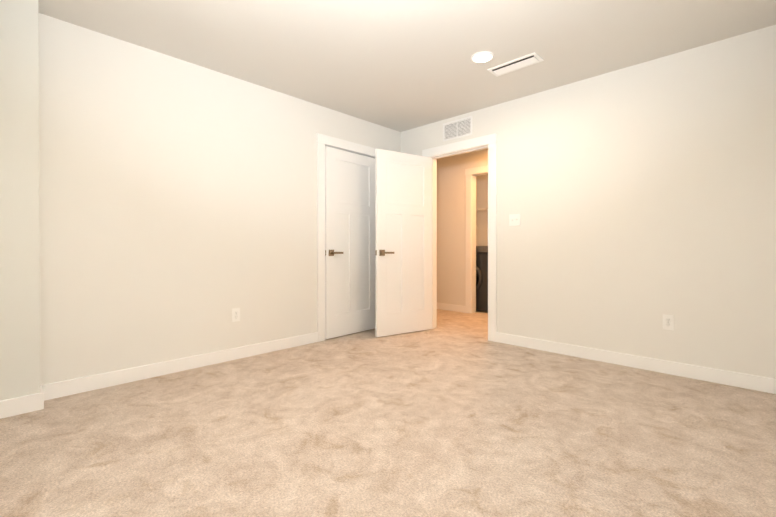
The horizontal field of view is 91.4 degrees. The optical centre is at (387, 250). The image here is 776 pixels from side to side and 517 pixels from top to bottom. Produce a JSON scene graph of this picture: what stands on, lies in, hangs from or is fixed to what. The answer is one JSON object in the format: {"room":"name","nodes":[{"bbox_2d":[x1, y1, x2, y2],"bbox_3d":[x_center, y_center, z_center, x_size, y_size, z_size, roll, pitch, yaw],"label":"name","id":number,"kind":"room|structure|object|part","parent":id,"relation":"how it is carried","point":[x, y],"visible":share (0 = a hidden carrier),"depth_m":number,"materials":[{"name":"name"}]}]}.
{"room":"empty bedroom","nodes":[
{"label":"empty bedroom","id":0,"kind":"room"},
{"bbox_2d":[0,0,39,400],"bbox_3d":[-2.320,-0.269,2.131,0.165,2.440,0.520,0,0,44],"label":"wall","id":1,"kind":"structure","parent":0,"point":[19,229],"depth_m":2.20,"materials":[{"name":"white paint"}]},
{"bbox_2d":[0,388,47,418],"bbox_3d":[-2.241,0.901,2.092,0.017,0.100,0.505,0,0,44],"label":"baseboard","id":2,"kind":"structure","parent":1,"relation":"attached to","point":[22,404],"depth_m":2.20,"materials":[{"name":"white paint"}]},
{"bbox_2d":[38,13,400,384],"bbox_3d":[-1.284,-0.276,3.411,0.120,2.440,4.040,0,0,44],"label":"wall","id":3,"kind":"structure","parent":0,"point":[177,208],"depth_m":2.89,"materials":[{"name":"white paint"}]},
{"bbox_2d":[40,332,317,399],"bbox_3d":[-1.459,0.896,3.139,0.015,0.100,2.118,0,0,44],"label":"baseboard","id":4,"kind":"structure","parent":3,"relation":"attached to","point":[103,380],"depth_m":2.89,"materials":[{"name":"white paint"}]},
{"bbox_2d":[232,308,239,321],"bbox_3d":[-1.318,0.560,3.288,0.008,0.115,0.070,0,0,44],"label":"electrical outlet","id":5,"kind":"object","parent":3,"relation":"attached to","point":[235,314],"visible":1,"depth_m":3.28,"materials":[{"name":"white plastic"}]},
{"bbox_2d":[317,133,375,341],"bbox_3d":[-0.389,-0.131,4.237,0.022,2.142,0.968,0,0,44],"label":"trim","id":6,"kind":"structure","parent":3,"relation":"attached to","point":[323,140],"depth_m":3.92,"materials":[{"name":"white paint"}]},
{"bbox_2d":[325,146,374,338],"bbox_3d":[-0.402,-0.080,4.249,0.143,2.020,0.762,0,0,42],"label":"closet door","id":7,"kind":"structure","parent":3,"relation":"in","point":[349,242],"depth_m":4.20,"materials":[{"name":"white paint"}]},
{"bbox_3d":[-0.594,0.026,4.037,0.143,0.066,0.190,0,0,42],"label":"handle","id":8,"kind":"part","parent":7,"relation":"part of","materials":[{"name":"silver metal"}]},
{"bbox_2d":[325,145,374,157],"bbox_3d":[-0.440,-0.090,4.287,0.124,2.060,0.802,0,0,44],"label":"door frame","id":9,"kind":"structure","parent":3,"relation":"attached to","point":[351,151],"depth_m":4.24,"materials":[{"name":"white paint"}]},
{"bbox_2d":[0,309,775,516],"bbox_3d":[0.258,0.994,3.576,5.280,0.100,6.410,0,0,44],"label":"floor","id":10,"kind":"structure","parent":0,"point":[455,414],"depth_m":1.91,"materials":[{"name":"carpet"}]},
{"bbox_2d":[476,246,487,312],"bbox_3d":[1.500,0.430,6.096,0.686,1.000,0.795,0,0,44],"label":"washer","id":11,"kind":"object","parent":10,"relation":"on","point":[481,278],"visible":0.25,"depth_m":5.67,"materials":[{"name":"grey metal"}]},
{"bbox_3d":[1.236,0.432,5.822,0.470,0.470,0.035,0,0,44],"label":"door","id":12,"kind":"part","parent":11,"relation":"part of","materials":[{"name":"grey glass"}]},
{"bbox_3d":[1.510,-0.018,6.104,0.686,0.103,0.764,0,0,44],"label":"panel","id":13,"kind":"part","parent":11,"relation":"part of","materials":[{"name":"grey"}]},
{"bbox_2d":[38,0,775,131],"bbox_3d":[0.258,-1.546,3.563,5.280,0.100,6.410,0,0,44],"label":"ceiling","id":14,"kind":"structure","parent":0,"point":[400,65],"depth_m":2.68,"materials":[{"name":"white paint"}]},
{"bbox_2d":[471,51,493,62],"bbox_3d":[0.730,-1.486,2.928,0.176,0.014,0.176,0,0,44],"label":"recessed light","id":15,"kind":"object","parent":14,"relation":"in","point":[483,57],"visible":1,"depth_m":2.91,"materials":[{"name":"white paint"}]},
{"bbox_2d":[488,52,543,76],"bbox_3d":[1.021,-1.486,3.050,0.400,0.015,0.165,0,0,44],"label":"ceiling vent","id":16,"kind":"object","parent":14,"relation":"in","point":[518,63],"visible":1,"depth_m":3.03,"materials":[{"name":"white metal"}]},
{"bbox_2d":[437,149,487,305],"bbox_3d":[1.147,-0.288,5.761,3.518,2.440,0.120,0,0,44],"label":"wall","id":17,"kind":"structure","parent":0,"point":[451,232],"depth_m":5.82,"materials":[{"name":"white paint"}]},
{"bbox_2d":[437,303,465,312],"bbox_3d":[0.541,0.879,6.258,1.725,0.100,0.015,0,0,44],"label":"baseboard","id":18,"kind":"structure","parent":17,"relation":"attached to","point":[451,307],"depth_m":5.82,"materials":[{"name":"white paint"}]},
{"bbox_2d":[465,165,487,313],"bbox_3d":[1.832,-0.136,5.088,1.762,2.142,0.144,0,0,44],"label":"door frame","id":19,"kind":"structure","parent":17,"relation":"attached to","point":[469,172],"depth_m":5.61,"materials":[{"name":"white paint"}]},
{"bbox_2d":[476,175,487,245],"bbox_3d":[2.358,-0.289,5.913,2.590,2.440,0.120,0,0,44],"label":"wall","id":20,"kind":"structure","parent":0,"point":[482,216],"depth_m":6.53,"materials":[{"name":"white paint"}]},
{"bbox_2d":[476,208,487,228],"bbox_3d":[2.211,-0.529,5.760,2.351,0.322,0.303,0,0,44],"label":"wire shelf","id":21,"kind":"object","parent":20,"relation":"attached to","point":[480,209],"visible":0.02,"depth_m":6.27,"materials":[{"name":"white plastic"}]},
{"bbox_2d":[401,25,775,378],"bbox_3d":[0.879,-0.280,4.214,5.280,2.440,0.120,0,0,44],"label":"wall","id":22,"kind":"structure","parent":0,"point":[640,198],"depth_m":3.00,"materials":[{"name":"white paint"}]},
{"bbox_2d":[375,149,431,336],"bbox_3d":[0.195,-0.080,4.275,0.770,2.020,0.143,0,0,-33],"label":"entry door","id":23,"kind":"structure","parent":22,"relation":"in","point":[403,242],"depth_m":4.24,"materials":[{"name":"white paint"}]},
{"bbox_3d":[-0.049,0.026,4.117,0.190,0.066,0.143,0,0,-33],"label":"handle","id":24,"kind":"part","parent":23,"relation":"part of","materials":[{"name":"silver metal"}]},
{"bbox_2d":[443,116,471,141],"bbox_3d":[0.770,-1.352,4.224,0.385,0.205,0.009,0,0,44],"label":"air vent","id":25,"kind":"object","parent":22,"relation":"in","point":[459,128],"visible":1,"depth_m":4.22,"materials":[{"name":"white metal"}]},
{"bbox_2d":[422,133,496,341],"bbox_3d":[0.817,-0.131,4.275,0.968,2.142,0.164,0,0,44],"label":"door frame","id":26,"kind":"structure","parent":22,"relation":"attached to","point":[490,140],"depth_m":3.94,"materials":[{"name":"white paint"}]},
{"bbox_2d":[509,214,520,225],"bbox_3d":[1.254,-0.302,3.756,0.116,0.115,0.019,0,0,44],"label":"light switch","id":27,"kind":"object","parent":22,"relation":"attached to","point":[514,219],"visible":1,"depth_m":3.76,"materials":[{"name":"white plastic"}]},
{"bbox_2d":[496,332,775,393],"bbox_3d":[1.865,0.896,3.175,2.089,0.100,0.015,0,0,44],"label":"baseboard","id":28,"kind":"structure","parent":22,"relation":"attached to","point":[742,380],"depth_m":2.97,"materials":[{"name":"white paint"}]},
{"bbox_2d":[663,314,673,329],"bbox_3d":[2.149,0.552,2.905,0.070,0.115,0.008,0,0,44],"label":"electrical outlet","id":29,"kind":"object","parent":22,"relation":"attached to","point":[668,322],"visible":1,"depth_m":2.90,"materials":[{"name":"white plastic"}]}
]}

